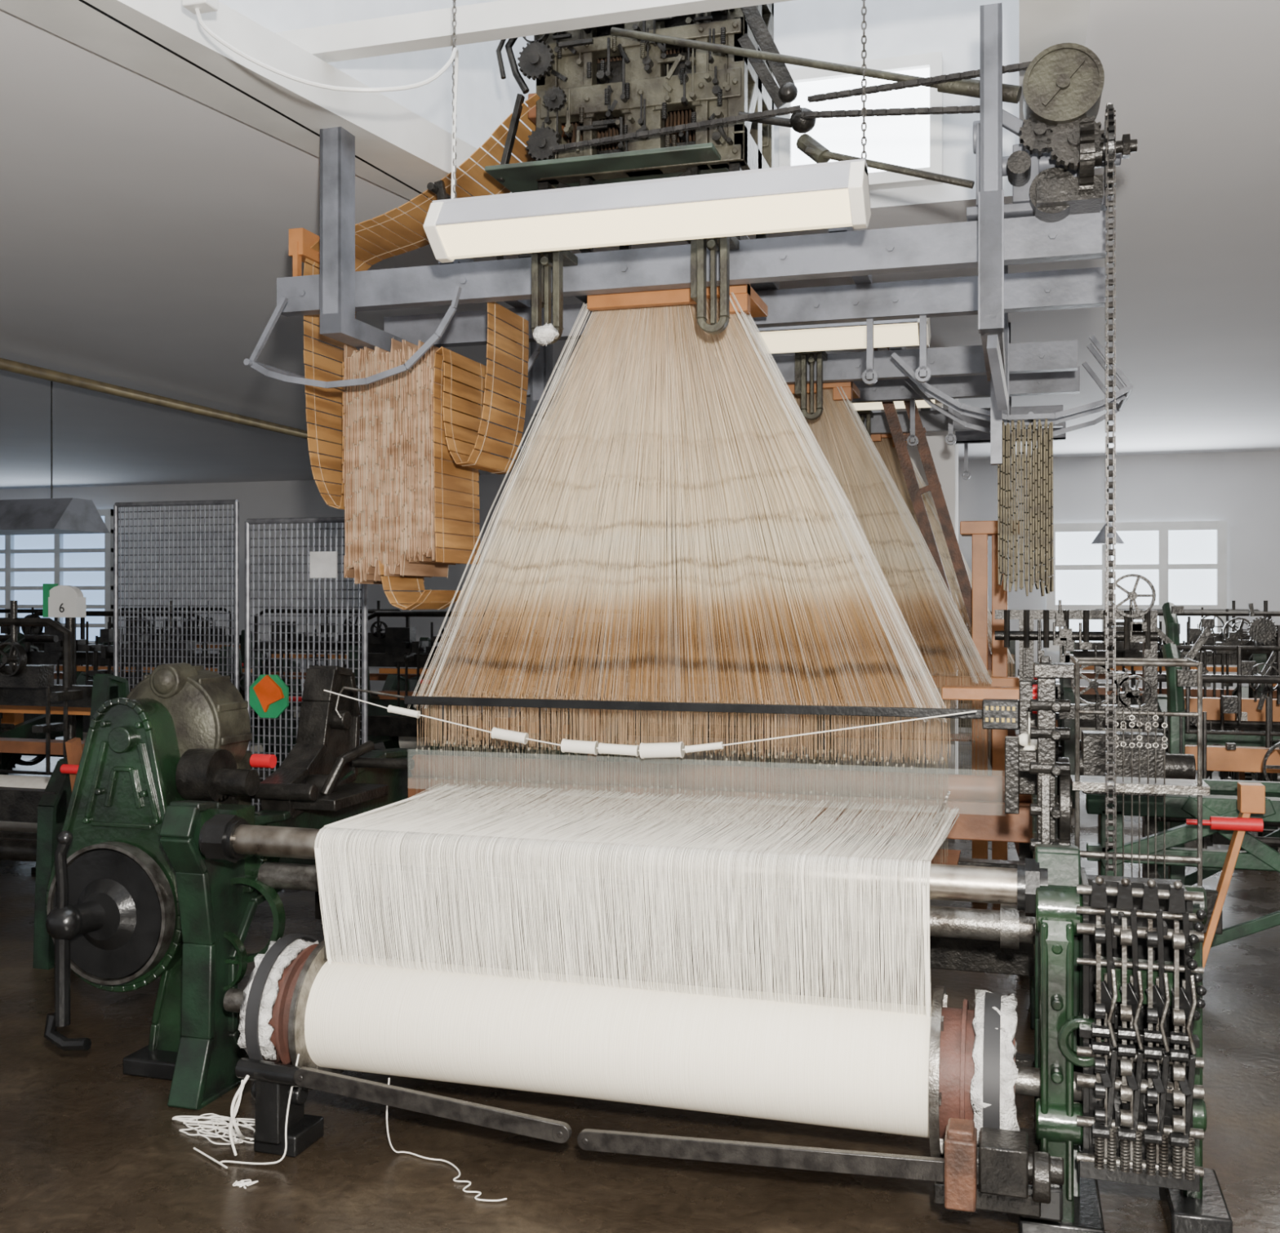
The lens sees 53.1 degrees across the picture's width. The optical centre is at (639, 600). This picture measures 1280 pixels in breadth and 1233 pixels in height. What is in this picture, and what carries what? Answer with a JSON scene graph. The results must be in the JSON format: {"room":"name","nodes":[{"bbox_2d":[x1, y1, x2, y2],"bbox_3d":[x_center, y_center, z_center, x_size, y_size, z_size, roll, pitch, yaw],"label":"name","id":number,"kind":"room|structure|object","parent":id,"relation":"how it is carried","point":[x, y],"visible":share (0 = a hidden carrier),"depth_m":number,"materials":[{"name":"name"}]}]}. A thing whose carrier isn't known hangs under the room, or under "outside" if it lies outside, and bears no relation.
{"room":"textile factory","nodes":[
{"label":"textile factory","id":0,"kind":"room"},
{"bbox_2d":[217,0,1018,208],"bbox_3d":[-0.968,-2.647,2.417,3.550,1.905,7.085,0,0,16],"label":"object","id":1,"kind":"structure","parent":0,"point":[824,30],"depth_m":5.44,"materials":[{"name":"white paint"}]},
{"bbox_2d":[78,0,432,200],"bbox_3d":[-2.079,-1.688,2.430,0.176,0.017,6.553,0,0,24],"label":"trim","id":2,"kind":"structure","parent":1,"relation":"attached to","point":[82,1],"depth_m":4.13,"materials":[{"name":"black paint"}]},
{"bbox_2d":[0,0,511,199],"bbox_3d":[-2.068,-1.760,2.735,0.340,0.160,7.171,0,0,26],"label":"ceiling beam","id":3,"kind":"structure","parent":1,"relation":"attached to","point":[389,136],"depth_m":4.20,"materials":[{"name":"white paint"}]},
{"bbox_2d":[275,0,793,62],"bbox_3d":[-0.033,-1.905,4.077,2.720,0.090,0.080,0,0,16],"label":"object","id":4,"kind":"structure","parent":1,"relation":"attached to","point":[500,20],"depth_m":4.19,"materials":[{"name":"white paint"}]},
{"bbox_2d":[791,67,929,173],"bbox_3d":[0.950,-2.035,5.512,0.590,0.430,0.050,0,0,16],"label":"window","id":5,"kind":"structure","parent":1,"relation":"in","point":[904,140],"depth_m":5.47,"materials":[{"name":"white glass"}]},
{"bbox_2d":[778,51,942,190],"bbox_3d":[0.945,-2.035,5.498,0.690,0.530,0.080,0,0,16],"label":"trim","id":6,"kind":"structure","parent":1,"relation":"attached to","point":[933,60],"depth_m":5.42,"materials":[{"name":"white paint"}]},
{"bbox_2d":[1018,0,1090,152],"bbox_3d":[0.669,-1.785,1.924,0.190,0.230,7.070,0,0,16],"label":"trim","id":7,"kind":"structure","parent":1,"relation":"attached to","point":[1043,24],"depth_m":3.73,"materials":[{"name":"white paint"}]},
{"bbox_2d":[0,0,1279,488],"bbox_3d":[-5.104,-1.740,9.177,33.000,0.080,17.700,0,0,16],"label":"ceiling","id":8,"kind":"structure","parent":0,"point":[144,224],"depth_m":6.42,"materials":[{"name":"paint"}]},
{"bbox_2d":[0,381,110,534],"bbox_3d":[-4.785,-1.110,9.761,1.280,1.180,0.600,0,0,16],"label":"lamp","id":9,"kind":"object","parent":8,"relation":"hanging from","point":[52,515],"visible":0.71,"depth_m":9.51,"materials":[{"name":"grey metal"}]},
{"bbox_2d":[0,357,479,476],"bbox_3d":[-3.914,-1.600,10.024,0.080,0.080,13.000,0,0,16],"label":"ceiling pipe","id":10,"kind":"object","parent":8,"relation":"attached to","point":[7,365],"visible":0.68,"depth_m":10.01,"materials":[{"name":"grey metal"}]},
{"bbox_2d":[422,0,871,262],"bbox_3d":[0.006,-1.677,3.766,1.313,1.258,0.213,0,0,16],"label":"hanging lamp","id":11,"kind":"object","parent":8,"relation":"hanging from","point":[831,194],"visible":1,"depth_m":3.69,"materials":[{"name":"beige plastic"}]},
{"bbox_2d":[182,0,458,198],"bbox_3d":[-0.905,-1.500,3.713,0.797,0.600,0.180,0,0,-20],"label":"cable","id":12,"kind":"object","parent":11,"relation":"attached to","point":[195,6],"visible":0.98,"depth_m":3.66,"materials":[{"name":"white plastic"}]},
{"bbox_2d":[436,188,852,258],"bbox_3d":[0.006,-1.107,3.768,1.232,0.105,0.200,0,0,16],"label":"diffuser","id":13,"kind":"object","parent":11,"relation":"attached to","point":[672,214],"depth_m":3.71,"materials":[{"name":"beige plastic"}]},
{"bbox_2d":[243,2,1106,472],"bbox_3d":[0.138,-1.160,4.658,2.982,1.320,1.030,0,0,16],"label":"gantry","id":14,"kind":"object","parent":8,"relation":"hanging from","point":[993,242],"visible":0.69,"depth_m":4.50,"materials":[{"name":"grey metal"}]},
{"bbox_2d":[288,93,540,609],"bbox_3d":[-0.783,-0.893,4.925,0.982,1.859,0.600,0,0,16],"label":"chain","id":15,"kind":"object","parent":14,"relation":"hanging from","point":[415,443],"visible":0.94,"depth_m":4.80,"materials":[{"name":"brown wood"}]},
{"bbox_2d":[533,322,559,346],"bbox_3d":[-0.310,-0.880,4.231,0.089,0.081,0.052,0,0,16],"label":"rag","id":16,"kind":"object","parent":14,"relation":"attached to","point":[544,335],"visible":1,"depth_m":4.22,"materials":[{"name":"white fabric"}]},
{"bbox_2d":[407,283,960,865],"bbox_3d":[0.130,-0.105,4.663,2.000,2.010,0.425,0,0,16],"label":"cords","id":17,"kind":"object","parent":14,"relation":"hanging from","point":[633,322],"visible":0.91,"depth_m":4.59,"materials":[{"name":"white fabric"}]},
{"bbox_2d":[484,3,1031,302],"bbox_3d":[0.468,-1.796,4.590,1.920,1.168,0.829,0,0,21],"label":"machine","id":18,"kind":"object","parent":14,"relation":"attached to","point":[697,93],"visible":0.82,"depth_m":4.49,"materials":[{"name":"grey metal"}]},
{"bbox_2d":[484,142,728,192],"bbox_3d":[-0.109,-1.534,4.580,0.830,0.017,0.320,0,0,16],"label":"drip tray","id":19,"kind":"object","parent":18,"relation":"on","point":[703,158],"depth_m":4.51,"materials":[{"name":"green metal"}]},
{"bbox_2d":[966,42,1137,222],"bbox_3d":[1.251,-1.407,3.924,0.490,0.454,0.485,0,0,16],"label":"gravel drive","id":20,"kind":"object","parent":14,"relation":"attached to","point":[1063,85],"visible":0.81,"depth_m":3.78,"materials":[{"name":"grey paint"}]},
{"bbox_2d":[1105,107,1115,875],"bbox_3d":[1.353,-0.300,3.682,0.028,2.221,0.026,0,0,16],"label":"chain","id":21,"kind":"object","parent":20,"relation":"hanging from","point":[1111,169],"visible":1,"depth_m":3.67,"materials":[{"name":"metal"}]},
{"bbox_2d":[484,265,1079,494],"bbox_3d":[0.720,-1.160,6.623,2.982,1.320,1.030,0,0,16],"label":"gantry","id":22,"kind":"object","parent":8,"relation":"hanging from","point":[1045,367],"visible":0.48,"depth_m":6.24,"materials":[{"name":"grey metal"}]},
{"bbox_2d":[608,381,991,775],"bbox_3d":[0.808,-0.105,6.600,2.000,2.010,0.425,0,0,16],"label":"cords","id":23,"kind":"object","parent":22,"relation":"hanging from","point":[836,395],"visible":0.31,"depth_m":6.42,"materials":[{"name":"beige fabric"}]},
{"bbox_2d":[891,334,1133,437],"bbox_3d":[1.727,-0.977,5.981,1.030,0.357,0.670,0,0,16],"label":"cradle","id":24,"kind":"object","parent":22,"relation":"attached to","point":[1122,394],"visible":0.87,"depth_m":5.78,"materials":[{"name":"grey paint"}]},
{"bbox_2d":[997,418,1053,595],"bbox_3d":[1.779,-0.423,5.913,0.242,0.821,0.456,0,0,16],"label":"chain","id":25,"kind":"object","parent":24,"relation":"hanging from","point":[1039,449],"visible":0.98,"depth_m":5.72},
{"bbox_2d":[600,322,1066,508],"bbox_3d":[1.302,-1.160,8.589,2.982,1.320,1.030,0,0,16],"label":"gantry","id":26,"kind":"object","parent":8,"relation":"hanging from","point":[933,420],"visible":0.11,"depth_m":8.12,"materials":[{"name":"grey metal"}]},
{"bbox_2d":[711,432,1018,741],"bbox_3d":[1.486,-0.105,8.537,2.000,2.010,0.425,0,0,16],"label":"cords","id":27,"kind":"object","parent":26,"relation":"hanging from","point":[884,444],"visible":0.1,"depth_m":8.36,"materials":[{"name":"brown fabric"}]},
{"bbox_2d":[1091,421,1124,544],"bbox_3d":[4.127,-1.100,11.293,0.280,1.200,0.280,0,0,16],"label":"pendant lamp","id":28,"kind":"object","parent":8,"relation":"hanging from","point":[1100,539],"visible":0.49,"depth_m":11.23,"materials":[{"name":"grey metal"}]},
{"bbox_2d":[0,726,1279,1232],"bbox_3d":[-5.104,1.650,9.177,33.000,0.100,17.700,0,0,16],"label":"floor","id":29,"kind":"structure","parent":0,"point":[87,1145],"depth_m":3.81,"materials":[{"name":"concrete"}]},
{"bbox_2d":[0,631,83,774],"bbox_3d":[-4.219,0.842,7.923,1.361,1.517,0.918,0,0,16],"label":"machine","id":30,"kind":"object","parent":29,"relation":"on","point":[13,725],"visible":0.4,"depth_m":7.80,"materials":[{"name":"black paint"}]},
{"bbox_2d":[31,583,85,872],"bbox_3d":[-3.393,0.750,7.628,0.300,1.700,0.300,0,0,16],"label":"number sign","id":31,"kind":"object","parent":29,"relation":"on","point":[68,602],"visible":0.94,"depth_m":7.57,"materials":[{"name":"metal"}]},
{"bbox_2d":[0,600,128,969],"bbox_3d":[-3.314,0.805,6.415,2.440,1.610,1.360,0,0,16],"label":"weaving loom","id":32,"kind":"object","parent":29,"relation":"on","point":[33,809],"visible":0.37,"depth_m":5.88,"materials":[{"name":"green paint"}]},
{"bbox_2d":[0,607,156,688],"bbox_3d":[-5.893,0.805,12.498,2.440,1.610,1.360,0,0,16],"label":"weaving loom","id":33,"kind":"object","parent":29,"relation":"on","point":[34,630],"visible":0.17,"depth_m":12.10,"materials":[{"name":"metal"}]},
{"bbox_2d":[0,600,295,774],"bbox_3d":[-3.911,0.805,10.034,2.440,1.610,1.360,0,0,16],"label":"weaving loom","id":34,"kind":"object","parent":29,"relation":"on","point":[87,654],"visible":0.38,"depth_m":9.78,"materials":[{"name":"metal"}]},
{"bbox_2d":[113,499,239,693],"bbox_3d":[-2.955,0.482,8.228,1.100,2.235,0.300,0,0,16],"label":"mesh panel","id":35,"kind":"object","parent":29,"relation":"on","point":[235,502],"visible":0.58,"depth_m":8.17,"materials":[{"name":"grey metal"}]},
{"bbox_2d":[76,600,284,674],"bbox_3d":[-5.385,0.805,15.268,2.440,1.610,1.360,0,0,16],"label":"weaving loom","id":36,"kind":"object","parent":29,"relation":"on","point":[242,637],"visible":0.15,"depth_m":14.90,"materials":[{"name":"metal"}]},
{"bbox_2d":[171,1053,299,1168],"bbox_3d":[-1.198,1.449,3.798,0.254,0.298,0.524,0,0,-34],"label":"yarn tangle","id":37,"kind":"object","parent":29,"relation":"on","point":[231,1131],"visible":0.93,"depth_m":3.79,"materials":[{"name":"white fabric"}]},
{"bbox_2d":[232,1178,257,1188],"bbox_3d":[-1.082,1.594,3.500,0.059,0.003,0.049,0,0,16],"label":"clump","id":38,"kind":"object","parent":29,"relation":"on","point":[242,1183],"visible":1,"depth_m":3.50,"materials":[{"name":"white fabric"}]},
{"bbox_2d":[244,516,368,868],"bbox_3d":[-1.783,0.577,6.921,0.910,2.045,0.300,0,0,16],"label":"mesh panel","id":39,"kind":"object","parent":29,"relation":"on","point":[364,588],"visible":0.44,"depth_m":6.89,"materials":[{"name":"grey metal"}]},
{"bbox_2d":[249,674,288,717],"bbox_3d":[-1.999,0.515,6.878,0.231,0.231,0.035,0,0,16],"label":"safety sign","id":40,"kind":"object","parent":39,"relation":"attached to","point":[268,694],"visible":1,"depth_m":6.87,"materials":[{"name":"green plastic"}]},
{"bbox_2d":[310,551,337,577],"bbox_3d":[-1.684,-0.190,6.814,0.160,0.140,0.010,0,0,16],"label":"paper notice","id":41,"kind":"object","parent":39,"relation":"attached to","point":[322,564],"visible":1,"depth_m":6.81,"materials":[{"name":"white paper"}]},
{"bbox_2d":[205,600,467,742],"bbox_3d":[-2.818,0.805,12.318,2.440,1.610,1.360,0,0,16],"label":"weaving loom","id":42,"kind":"object","parent":29,"relation":"on","point":[376,640],"visible":0.2,"depth_m":12.06,"materials":[{"name":"metal"}]},
{"bbox_2d":[386,1077,506,1200],"bbox_3d":[-0.531,1.485,3.558,0.461,0.222,0.096,0,0,42],"label":"thread","id":43,"kind":"object","parent":29,"relation":"on","point":[393,1149],"visible":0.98,"depth_m":3.62,"materials":[{"name":"white fabric"}]},
{"bbox_2d":[288,600,627,828],"bbox_3d":[-1.209,0.805,9.651,2.440,1.610,1.360,0,0,16],"label":"weaving loom","id":44,"kind":"object","parent":29,"relation":"on","point":[394,730],"visible":0.11,"depth_m":9.47,"materials":[{"name":"metal"}]},
{"bbox_2d":[424,627,622,882],"bbox_3d":[-0.618,0.875,7.430,1.075,1.450,0.917,0,0,16],"label":"machine","id":45,"kind":"object","parent":29,"relation":"on","point":[432,708],"visible":0.27,"depth_m":7.19,"materials":[{"name":"green paint"}]},
{"bbox_2d":[44,655,1232,1232],"bbox_3d":[-0.064,0.890,4.469,3.809,1.460,2.542,0,0,16],"label":"jacquard loom","id":46,"kind":"object","parent":29,"relation":"on","point":[164,863],"visible":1,"depth_m":3.65,"materials":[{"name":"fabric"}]},
{"bbox_2d":[324,689,977,758],"bbox_3d":[-0.047,0.420,4.238,2.248,0.205,0.061,0,0,15],"label":"string","id":47,"kind":"object","parent":46,"relation":"attached to","point":[673,748],"visible":1,"depth_m":4.23,"materials":[{"name":"white fabric"}]},
{"bbox_2d":[982,698,1018,729],"bbox_3d":[1.127,0.355,3.999,0.110,0.090,0.070,0,0,16],"label":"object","id":48,"kind":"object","parent":46,"relation":"on","point":[989,713],"depth_m":3.97,"materials":[{"name":"grey metal"}]},
{"bbox_2d":[510,608,776,767],"bbox_3d":[0.172,0.805,11.849,2.440,1.610,1.360,0,0,16],"label":"weaving loom","id":49,"kind":"object","parent":29,"relation":"on","point":[769,759],"visible":0.02,"depth_m":11.58,"materials":[{"name":"metal"}]},
{"bbox_2d":[786,604,1037,764],"bbox_3d":[2.765,0.805,12.854,2.440,1.610,1.360,0,0,16],"label":"weaving loom","id":50,"kind":"object","parent":29,"relation":"on","point":[1011,649],"visible":0.07,"depth_m":12.54,"materials":[{"name":"metal"}]},
{"bbox_2d":[880,398,958,773],"bbox_3d":[1.985,-0.050,9.059,0.500,3.300,0.500,0,0,16],"label":"column","id":51,"kind":"structure","parent":29,"relation":"on","point":[945,456],"depth_m":8.79,"materials":[{"name":"white paint"}]},
{"bbox_2d":[873,346,1018,857],"bbox_3d":[1.747,-0.060,7.096,1.138,3.297,0.050,0,0,16],"label":"ladder","id":52,"kind":"object","parent":29,"relation":"on","point":[915,492],"visible":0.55,"depth_m":7.11,"materials":[{"name":"brown wood"}]},
{"bbox_2d":[902,520,1018,902],"bbox_3d":[1.715,0.590,6.845,0.600,2.020,0.300,0,0,16],"label":"wooden frame","id":53,"kind":"object","parent":29,"relation":"on","point":[980,531],"visible":0.34,"depth_m":6.77,"materials":[{"name":"orange wood"}]},
{"bbox_2d":[995,573,1157,975],"bbox_3d":[1.840,0.745,5.420,0.650,1.710,0.162,0,0,16],"label":"weaving loom","id":54,"kind":"object","parent":29,"relation":"on","point":[1145,631],"visible":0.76,"depth_m":5.35,"materials":[{"name":"metal"}]},
{"bbox_2d":[1055,600,1276,741],"bbox_3d":[5.094,0.805,12.268,2.440,1.610,1.360,0,0,16],"label":"weaving loom","id":55,"kind":"object","parent":29,"relation":"on","point":[1090,698],"visible":0.19,"depth_m":11.93,"materials":[{"name":"metal"}]},
{"bbox_2d":[1055,600,1279,808],"bbox_3d":[4.373,0.805,10.187,2.440,1.610,1.360,0,0,16],"label":"weaving loom","id":56,"kind":"object","parent":29,"relation":"on","point":[1066,748],"visible":0.32,"depth_m":9.89,"materials":[{"name":"metal"}]},
{"bbox_2d":[1080,730,1279,968],"bbox_3d":[2.189,1.040,4.749,1.100,1.120,0.550,0,0,16],"label":"loom","id":57,"kind":"object","parent":29,"relation":"on","point":[1230,816],"visible":0.66,"depth_m":4.73,"materials":[{"name":"green metal"}]},
{"bbox_2d":[1157,626,1279,946],"bbox_3d":[3.076,0.845,5.606,1.555,1.510,0.918,0,0,16],"label":"machine","id":58,"kind":"object","parent":29,"relation":"on","point":[1229,757],"visible":0.4,"depth_m":5.58,"materials":[{"name":"metal"}]},
{"bbox_2d":[1157,601,1279,885],"bbox_3d":[3.427,0.804,6.807,1.364,1.592,0.820,0,0,16],"label":"machine","id":59,"kind":"object","parent":29,"relation":"on","point":[1251,715],"visible":0.37,"depth_m":6.68,"materials":[{"name":"metal"}]},
{"bbox_2d":[1224,653,1279,851],"bbox_3d":[4.917,0.805,8.149,2.440,1.610,1.360,0,0,16],"label":"weaving loom","id":60,"kind":"object","parent":29,"relation":"on","point":[1246,691],"visible":0.12,"depth_m":8.18,"materials":[{"name":"metal"}]},
{"bbox_2d":[0,450,1279,733],"bbox_3d":[-2.619,-0.100,17.567,33.000,3.400,0.200,0,0,16],"label":"wall","id":61,"kind":"structure","parent":0,"point":[1242,489],"depth_m":16.91,"materials":[{"name":"white paint"}]},
{"bbox_2d":[0,515,104,640],"bbox_3d":[-9.125,-0.325,19.369,2.700,1.950,0.040,0,0,16],"label":"window","id":62,"kind":"structure","parent":61,"relation":"in","point":[70,540],"depth_m":19.21,"materials":[{"name":"blue"}]},
{"bbox_2d":[0,508,113,642],"bbox_3d":[-9.142,-0.325,19.312,2.800,2.050,0.080,0,0,16],"label":"trim","id":63,"kind":"structure","parent":61,"relation":"attached to","point":[58,550],"depth_m":19.13,"materials":[{"name":"white paint"}]},
{"bbox_2d":[1055,529,1216,642],"bbox_3d":[5.775,-0.155,14.956,1.860,1.410,0.040,0,0,16],"label":"window","id":64,"kind":"structure","parent":61,"relation":"in","point":[1185,586],"depth_m":14.92,"materials":[{"name":"blue"}]},
{"bbox_2d":[1046,520,1226,651],"bbox_3d":[5.758,-0.155,14.898,1.960,1.510,0.080,0,0,16],"label":"window frame","id":65,"kind":"structure","parent":61,"relation":"attached to","point":[1220,526],"depth_m":14.78,"materials":[{"name":"white paint"}]},
{"bbox_2d":[755,321,866,353],"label":"hanging lamp","id":66,"kind":"object","parent":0,"point":[851,335],"depth_m":5.41,"materials":[{"name":"beige plastic"}]},
{"bbox_2d":[851,401,884,410],"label":"hanging lamp","id":67,"kind":"object","parent":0,"point":[878,405],"depth_m":7.41,"materials":[{"name":"beige plastic"}]},
{"bbox_2d":[873,318,919,347],"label":"hanging lamp","id":68,"kind":"object","parent":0,"point":[896,332],"depth_m":5.32,"materials":[{"name":"beige plastic"}]},
{"bbox_2d":[893,400,905,408],"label":"hanging lamp","id":69,"kind":"object","parent":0,"point":[898,404],"depth_m":7.36,"materials":[{"name":"beige plastic"}]},
{"bbox_2d":[915,400,931,408],"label":"hanging lamp","id":70,"kind":"object","parent":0,"point":[920,403],"depth_m":7.33,"materials":[{"name":"beige plastic"}]},
{"bbox_2d":[930,399,942,408],"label":"hanging lamp","id":71,"kind":"object","parent":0,"point":[935,401],"depth_m":7.29,"materials":[{"name":"beige plastic"}]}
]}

